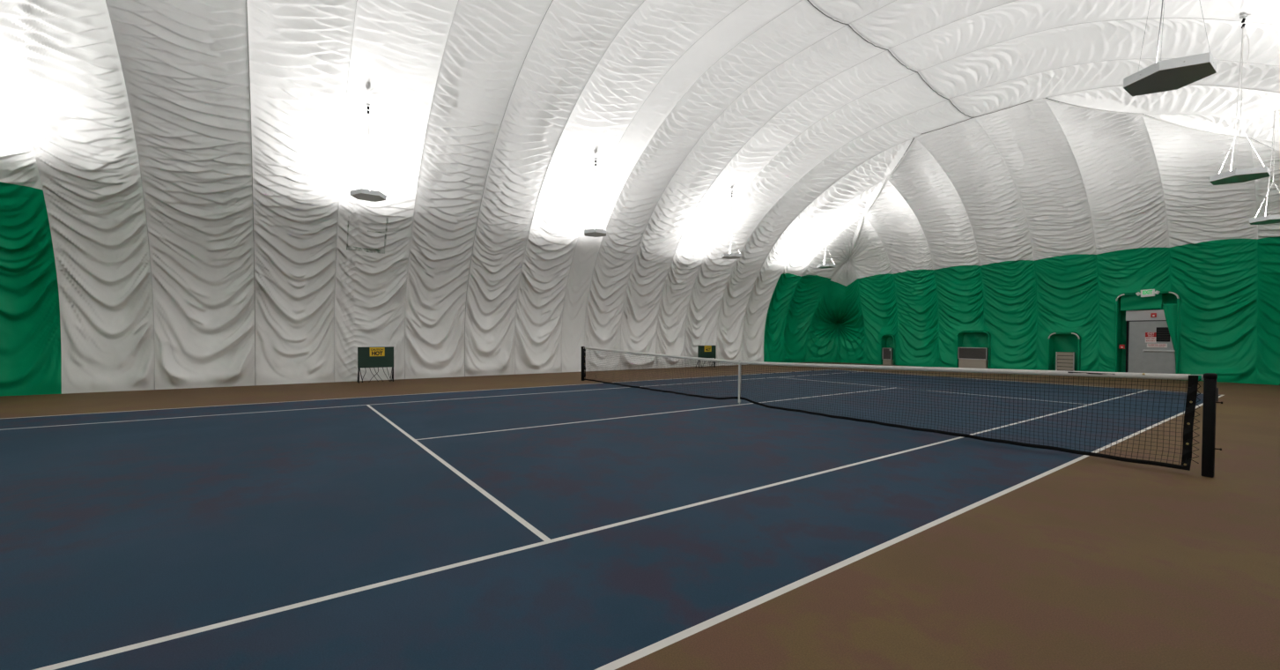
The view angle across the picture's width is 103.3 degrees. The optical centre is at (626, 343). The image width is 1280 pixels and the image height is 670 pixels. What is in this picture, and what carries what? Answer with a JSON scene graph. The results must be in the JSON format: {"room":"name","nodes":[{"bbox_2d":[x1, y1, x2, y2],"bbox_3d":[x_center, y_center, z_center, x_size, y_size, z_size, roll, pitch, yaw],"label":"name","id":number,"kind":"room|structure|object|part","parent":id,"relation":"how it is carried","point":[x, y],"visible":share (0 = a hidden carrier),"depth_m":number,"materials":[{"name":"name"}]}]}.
{"room":"sports hall","nodes":[
{"label":"sports hall","id":0,"kind":"room"},
{"bbox_2d":[0,27,864,396],"bbox_3d":[-1.875,-2.469,17.161,36.497,7.218,4.584,0,1,-35],"label":"wall","id":1,"kind":"structure","parent":0,"point":[77,310],"depth_m":14.08,"materials":[{"name":"white fabric"}]},
{"bbox_2d":[105,0,155,389],"bbox_3d":[-9.005,-3.111,8.604,0.011,8.713,9.975,0,1,-35],"label":"trim","id":2,"kind":"structure","parent":1,"relation":"attached to","point":[106,1],"depth_m":11.65,"materials":[{"name":"white fabric"}]},
{"bbox_2d":[246,5,255,354],"bbox_3d":[-7.328,-3.390,9.774,0.010,9.249,9.975,0,1,-35],"label":"trim","id":3,"kind":"structure","parent":1,"relation":"attached to","point":[247,5],"depth_m":12.56,"materials":[{"name":"white fabric"}]},
{"bbox_2d":[333,0,357,366],"bbox_3d":[-5.780,-3.521,10.856,0.010,9.492,9.975,0,1,-35],"label":"trim","id":4,"kind":"structure","parent":1,"relation":"attached to","point":[357,0],"depth_m":13.62,"materials":[{"name":"white fabric"}]},
{"bbox_2d":[404,0,458,378],"bbox_3d":[-4.191,-3.583,11.969,0.010,9.595,9.975,0,1,-35],"label":"trim","id":5,"kind":"structure","parent":1,"relation":"attached to","point":[458,0],"depth_m":14.60,"materials":[{"name":"white fabric"}]},
{"bbox_2d":[464,0,552,376],"bbox_3d":[-2.636,-3.566,13.060,0.010,9.540,9.975,0,1,-35],"label":"trim","id":6,"kind":"structure","parent":1,"relation":"attached to","point":[551,1],"depth_m":15.34,"materials":[{"name":"white fabric"}]},
{"bbox_2d":[514,2,643,374],"bbox_3d":[-1.162,-3.490,14.095,0.010,9.370,9.975,0,1,-35],"label":"trim","id":7,"kind":"structure","parent":1,"relation":"attached to","point":[642,3],"depth_m":15.80,"materials":[{"name":"white fabric"}]},
{"bbox_2d":[561,0,747,371],"bbox_3d":[0.377,-3.420,15.175,0.010,9.209,9.975,0,1,-35],"label":"trim","id":8,"kind":"structure","parent":1,"relation":"attached to","point":[747,0],"depth_m":15.64,"materials":[{"name":"white fabric"}]},
{"bbox_2d":[584,0,801,340],"bbox_3d":[1.204,-3.412,15.755,0.010,9.181,9.975,0,1,-35],"label":"trim","id":9,"kind":"structure","parent":1,"relation":"attached to","point":[801,0],"depth_m":15.41,"materials":[{"name":"white fabric"}]},
{"bbox_2d":[721,251,741,258],"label":"hanging lamp","id":10,"kind":"object","parent":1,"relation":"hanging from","point":[731,255],"depth_m":19.67,"materials":[{"name":"grey metal"}]},
{"bbox_3d":[4.093,-3.372,19.875,0.804,0.004,0.710,0,1,-35],"label":"plate","id":11,"kind":"part","parent":10,"relation":"part of","materials":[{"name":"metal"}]},
{"bbox_2d":[730,190,733,238],"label":"cord","id":12,"kind":"object","parent":1,"relation":"hanging from","point":[731,191],"depth_m":19.84,"materials":[{"name":"grey metal"}]},
{"bbox_2d":[620,25,845,369],"bbox_3d":[2.604,-3.421,16.737,0.010,9.181,9.975,0,1,-35],"label":"trim","id":13,"kind":"structure","parent":1,"relation":"attached to","point":[845,25],"depth_m":16.99,"materials":[{"name":"white fabric"}]},
{"bbox_2d":[656,50,885,334],"bbox_3d":[4.152,-3.430,17.822,0.010,9.180,9.975,0,1,-35],"label":"trim","id":14,"kind":"structure","parent":1,"relation":"attached to","point":[884,50],"depth_m":17.61,"materials":[{"name":"white fabric"}]},
{"bbox_2d":[684,72,916,367],"bbox_3d":[5.486,-3.382,18.758,0.010,9.067,9.975,0,1,-35],"label":"trim","id":15,"kind":"structure","parent":1,"relation":"attached to","point":[915,72],"depth_m":18.47,"materials":[{"name":"white fabric"}]},
{"bbox_2d":[716,99,947,364],"bbox_3d":[7.122,-3.273,19.908,0.010,8.826,9.975,0,1,-35],"label":"trim","id":16,"kind":"structure","parent":1,"relation":"attached to","point":[946,99],"depth_m":20.06,"materials":[{"name":"white fabric"}]},
{"bbox_2d":[0,362,1279,669],"bbox_3d":[2.346,1.274,10.563,44.000,0.002,28.000,0,1,-35],"label":"floor","id":17,"kind":"structure","parent":0,"point":[542,521],"depth_m":3.81,"materials":[{"name":"brown plastic"}]},
{"bbox_2d":[356,346,393,383],"bbox_3d":[-7.464,0.622,15.056,0.970,1.048,0.279,0,1,-35],"label":"equipment box","id":18,"kind":"object","parent":17,"relation":"on","point":[378,357],"visible":1,"depth_m":14.95,"materials":[{"name":"green paint"}]},
{"bbox_2d":[581,346,584,380],"bbox_3d":[-1.391,0.626,15.887,0.094,1.078,0.150,0,1,-35],"label":"net post","id":19,"kind":"object","parent":17,"relation":"on","point":[582,347],"visible":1,"depth_m":15.84,"materials":[{"name":"black metal"}]},
{"bbox_2d":[695,345,716,367],"bbox_3d":[3.549,0.580,22.777,1.010,0.988,0.279,0,1,-35],"label":"equipment box","id":20,"kind":"object","parent":17,"relation":"on","point":[703,351],"visible":0.88,"depth_m":22.63,"materials":[{"name":"green paint"}]},
{"bbox_2d":[880,334,894,364],"bbox_3d":[13.129,0.317,25.554,0.058,1.524,0.688,0,1,-35],"label":"hoop","id":21,"kind":"object","parent":17,"relation":"on","point":[883,335],"visible":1,"depth_m":25.50,"materials":[{"name":"green plastic"}]},
{"bbox_2d":[882,347,893,364],"bbox_3d":[13.256,0.647,25.687,0.325,0.860,0.460,0,1,-35],"label":"floor vent","id":22,"kind":"object","parent":17,"relation":"in","point":[887,352],"visible":0.94,"depth_m":25.58,"materials":[{"name":"grey metal"}]},
{"bbox_3d":[13.160,0.518,25.617,0.050,0.600,0.460,0,1,-35],"label":"frame","id":23,"kind":"part","parent":22,"relation":"part of","materials":[{"name":"metal"}]},
{"bbox_2d":[957,347,988,368],"bbox_3d":[15.445,0.657,22.581,0.305,0.970,1.140,0,1,-35],"label":"floor vent","id":24,"kind":"object","parent":17,"relation":"in","point":[968,357],"visible":0.84,"depth_m":22.46,"materials":[{"name":"grey metal"}]},
{"bbox_3d":[15.342,0.437,22.503,0.050,0.530,1.140,0,1,-35],"label":"frame","id":25,"kind":"part","parent":24,"relation":"part of","materials":[{"name":"metal"}]},
{"bbox_2d":[956,331,989,368],"bbox_3d":[15.308,0.301,22.440,0.064,1.684,1.288,0,1,-35],"label":"hoop","id":26,"kind":"object","parent":17,"relation":"on","point":[959,331],"visible":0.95,"depth_m":22.38,"materials":[{"name":"green plastic"}]},
{"bbox_2d":[1047,332,1079,370],"bbox_3d":[17.111,0.385,19.871,0.061,1.624,0.968,0,1,-35],"label":"hoop","id":27,"kind":"object","parent":17,"relation":"on","point":[1054,332],"visible":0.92,"depth_m":19.83,"materials":[{"name":"green plastic"}]},
{"bbox_2d":[1055,351,1074,370],"bbox_3d":[17.268,0.766,19.952,0.160,0.860,0.570,0,1,-35],"label":"wall vent","id":28,"kind":"object","parent":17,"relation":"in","point":[1064,360],"visible":0.87,"depth_m":19.93,"materials":[{"name":"grey metal"}]},
{"bbox_3d":[17.072,0.762,20.144,0.060,0.860,0.030,0,1,-35],"label":"rail","id":29,"kind":"part","parent":28,"relation":"part of","materials":[{"name":"metal"}]},
{"bbox_3d":[17.382,0.771,19.702,0.060,0.860,0.030,0,1,-35],"label":"rail","id":30,"kind":"part","parent":28,"relation":"part of","materials":[{"name":"metal"}]},
{"bbox_2d":[1115,291,1178,373],"bbox_3d":[18.372,-0.276,17.944,0.200,3.024,1.588,0,1,-35],"label":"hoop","id":31,"kind":"object","parent":17,"relation":"on","point":[1176,294],"visible":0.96,"depth_m":17.38,"materials":[{"name":"green plastic"}]},
{"bbox_2d":[1201,372,1222,477],"bbox_3d":[6.063,0.847,5.257,0.094,1.078,0.150,0,1,-35],"label":"net post","id":32,"kind":"object","parent":17,"relation":"on","point":[1210,391],"visible":1,"depth_m":5.24,"materials":[{"name":"black metal"}]},
{"bbox_2d":[583,347,1201,470],"bbox_3d":[2.314,0.746,10.557,0.124,1.059,12.836,0,1,-35],"label":"net","id":33,"kind":"object","parent":32,"relation":"attached to","point":[1193,381],"visible":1,"depth_m":7.04,"materials":[{"name":"black fabric"}]},
{"bbox_2d":[0,0,1279,231],"bbox_3d":[2.670,-6.768,10.637,27.900,3.318,14.822,0,1,-35],"label":"ceiling","id":34,"kind":"structure","parent":0,"point":[299,50],"depth_m":13.17,"materials":[{"name":"white fabric"}]},
{"bbox_2d":[349,103,385,201],"bbox_3d":[-6.380,-4.750,12.503,0.804,2.297,0.710,0,1,-35],"label":"hanging lamp","id":35,"kind":"object","parent":34,"relation":"hanging from","point":[360,194],"visible":1,"depth_m":12.44,"materials":[{"name":"grey metal"}]},
{"bbox_3d":[-6.387,-3.604,12.522,0.804,0.004,0.710,0,1,-35],"label":"plate","id":36,"kind":"part","parent":35,"relation":"part of","materials":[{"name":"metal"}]},
{"bbox_3d":[-6.386,-4.668,12.554,0.088,2.005,0.149,0,1,-8],"label":"power cord","id":37,"kind":"part","parent":35,"relation":"part of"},
{"bbox_2d":[584,157,606,236],"bbox_3d":[-1.009,-4.715,16.270,0.804,2.437,0.710,0,1,-35],"label":"hanging lamp","id":38,"kind":"object","parent":34,"relation":"hanging from","point":[594,233],"visible":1,"depth_m":16.18,"materials":[{"name":"grey metal"}]},
{"bbox_3d":[-1.016,-3.499,16.290,0.804,0.004,0.710,0,1,-35],"label":"plate","id":39,"kind":"part","parent":38,"relation":"part of","materials":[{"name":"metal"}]},
{"bbox_2d":[816,220,835,268],"bbox_3d":[9.218,-4.762,23.439,0.804,2.477,0.710,0,1,-35],"label":"lamp","id":40,"kind":"object","parent":34,"relation":"hanging from","point":[827,265],"visible":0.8,"depth_m":23.38,"materials":[{"name":"grey metal"}]},
{"bbox_3d":[9.212,-4.680,23.490,0.088,2.184,0.149,0,1,-8],"label":"power cord","id":41,"kind":"part","parent":40,"relation":"part of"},
{"bbox_3d":[9.211,-3.526,23.460,0.804,0.004,0.710,0,1,-35],"label":"plate","id":42,"kind":"part","parent":40,"relation":"part of","materials":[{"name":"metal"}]},
{"bbox_2d":[807,0,970,117],"bbox_3d":[2.675,-7.830,10.604,21.484,0.965,0.034,0,1,-35],"label":"rope","id":43,"kind":"object","parent":34,"relation":"attached to","point":[808,0],"visible":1,"depth_m":13.55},
{"bbox_2d":[887,0,1017,49],"bbox_3d":[9.876,-3.260,9.658,0.008,9.179,9.974,0,1,-35],"label":"trim","id":44,"kind":"structure","parent":34,"relation":"attached to","point":[1016,0],"depth_m":12.34,"materials":[{"name":"white fabric"}]},
{"bbox_2d":[921,17,1279,70],"bbox_3d":[11.210,-3.212,10.594,0.008,9.066,9.974,0,1,-35],"label":"trim","id":45,"kind":"structure","parent":34,"relation":"attached to","point":[1157,18],"depth_m":10.96,"materials":[{"name":"white fabric"}]},
{"bbox_2d":[950,58,1277,98],"bbox_3d":[12.847,-3.103,11.744,0.008,8.826,9.974,0,1,-35],"label":"trim","id":46,"kind":"structure","parent":34,"relation":"attached to","point":[1141,58],"depth_m":12.53,"materials":[{"name":"white fabric"}]},
{"bbox_2d":[1123,0,1216,96],"bbox_3d":[6.396,-4.651,5.950,0.804,3.099,0.710,0,1,-35],"label":"hanging lamp","id":47,"kind":"object","parent":34,"relation":"hanging from","point":[1175,73],"visible":1,"depth_m":5.88,"materials":[{"name":"grey metal"}]},
{"bbox_3d":[6.390,-4.569,6.001,0.088,2.806,0.149,0,1,-8],"label":"power cord","id":48,"kind":"part","parent":47,"relation":"part of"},
{"bbox_3d":[6.388,-3.104,5.976,0.804,0.004,0.710,0,1,-35],"label":"plate","id":49,"kind":"part","parent":47,"relation":"part of","materials":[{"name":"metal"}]},
{"bbox_2d":[1209,14,1270,184],"bbox_3d":[11.689,-4.678,9.636,0.804,3.086,0.710,0,1,-35],"label":"lamp","id":50,"kind":"object","parent":34,"relation":"hanging from","point":[1244,174],"visible":1,"depth_m":9.61,"materials":[{"name":"grey metal"}]},
{"bbox_3d":[11.683,-4.596,9.687,0.088,2.793,0.149,0,1,-8],"label":"power cord","id":51,"kind":"part","parent":50,"relation":"part of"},
{"bbox_3d":[11.681,-3.138,9.662,0.804,0.004,0.710,0,1,-35],"label":"plate","id":52,"kind":"part","parent":50,"relation":"part of","materials":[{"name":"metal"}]},
{"bbox_3d":[11.697,-6.201,9.610,0.100,0.040,0.100,0,1,-35],"label":"anchor plate","id":53,"kind":"part","parent":50,"relation":"part of","materials":[{"name":"metal"}]},
{"bbox_2d":[1249,110,1279,224],"bbox_3d":[16.127,-4.613,12.627,0.804,3.141,0.710,0,1,-35],"label":"lamp","id":54,"kind":"object","parent":34,"relation":"hanging from","point":[1269,218],"visible":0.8,"depth_m":12.63,"materials":[{"name":"grey metal"}]},
{"bbox_3d":[16.118,-3.045,12.654,0.804,0.004,0.710,0,1,-35],"label":"plate","id":55,"kind":"part","parent":54,"relation":"part of","materials":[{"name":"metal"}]},
{"bbox_3d":[16.121,-4.531,12.678,0.088,2.848,0.149,0,1,-8],"label":"power cord","id":56,"kind":"part","parent":54,"relation":"part of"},
{"bbox_2d":[835,97,1279,384],"bbox_3d":[14.534,-3.266,19.014,7.484,8.926,19.103,0,1,-35],"label":"wall","id":57,"kind":"structure","parent":0,"point":[1021,225],"depth_m":18.61,"materials":[{"name":"white fabric"}]},
{"bbox_2d":[742,117,972,332],"bbox_3d":[8.592,-3.226,20.940,0.012,8.713,9.976,0,1,-35],"label":"trim","id":58,"kind":"structure","parent":57,"relation":"attached to","point":[972,117],"depth_m":20.53,"materials":[{"name":"white fabric"}]},
{"bbox_2d":[850,137,915,256],"bbox_3d":[10.836,-5.951,22.183,0.231,3.104,7.786,0,1,8],"label":"trim","id":59,"kind":"structure","parent":57,"relation":"attached to","point":[914,137],"depth_m":21.19,"materials":[{"name":"white fabric"}]},
{"bbox_2d":[921,99,1033,133],"bbox_3d":[11.458,-7.452,16.770,0.032,0.044,3.742,0,1,-35],"label":"cord","id":60,"kind":"object","parent":57,"relation":"attached to","point":[1032,99],"visible":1,"depth_m":16.59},
{"bbox_2d":[974,84,1275,117],"bbox_3d":[14.317,-3.055,12.775,0.010,8.712,9.975,0,1,-35],"label":"trim","id":61,"kind":"structure","parent":57,"relation":"attached to","point":[1190,85],"depth_m":13.34,"materials":[{"name":"white fabric"}]},
{"bbox_2d":[1120,293,1161,310],"bbox_3d":[18.434,-1.480,18.182,0.156,0.583,1.061,0,1,-35],"label":"valance","id":62,"kind":"object","parent":57,"relation":"attached to","point":[1130,301],"visible":0.91,"depth_m":18.17,"materials":[{"name":"green fabric"}]},
{"bbox_2d":[1135,288,1159,296],"bbox_3d":[18.329,-1.772,17.819,0.227,0.266,0.591,0,1,-35],"label":"exit sign","id":63,"kind":"object","parent":57,"relation":"attached to","point":[1146,292],"visible":1,"depth_m":17.77,"materials":[{"name":"white plastic"}]},
{"bbox_2d":[1125,309,1175,373],"bbox_3d":[18.627,0.024,17.982,0.138,2.425,1.360,0,1,-35],"label":"door","id":64,"kind":"structure","parent":57,"relation":"in","point":[1149,344],"depth_m":18.05,"materials":[{"name":"metal"}]},
{"bbox_2d":[1119,344,1124,348],"bbox_3d":[18.127,0.115,18.550,0.065,0.150,0.140,0,1,-35],"label":"fire alarm","id":65,"kind":"object","parent":64,"relation":"attached to","point":[1121,346],"visible":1,"depth_m":18.53,"materials":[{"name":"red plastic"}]},
{"bbox_2d":[1150,312,1156,317],"bbox_3d":[18.615,-1.002,17.904,0.065,0.150,0.140,0,1,-35],"label":"fire alarm","id":66,"kind":"object","parent":64,"relation":"attached to","point":[1152,314],"visible":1,"depth_m":17.89,"materials":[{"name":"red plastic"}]},
{"bbox_2d":[1163,303,1181,373],"bbox_3d":[18.866,-0.099,17.537,0.095,2.550,0.459,0,1,-29],"label":"door curtain","id":67,"kind":"object","parent":64,"relation":"hanging from","point":[1170,310],"visible":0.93,"depth_m":17.47,"materials":[{"name":"green fabric"}]},
{"bbox_2d":[1043,98,1279,154],"bbox_3d":[16.304,-5.789,14.385,7.786,3.104,0.231,1,1,12],"label":"trim","id":68,"kind":"structure","parent":57,"relation":"attached to","point":[1043,99],"depth_m":14.53,"materials":[{"name":"white fabric"}]},
{"bbox_2d":[1252,117,1279,151],"bbox_3d":[7.175,-2.210,4.253,36.498,7.238,4.629,0,1,-35],"label":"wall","id":69,"kind":"structure","parent":0,"point":[1268,144],"depth_m":13.95,"materials":[{"name":"white fabric"}]}
]}

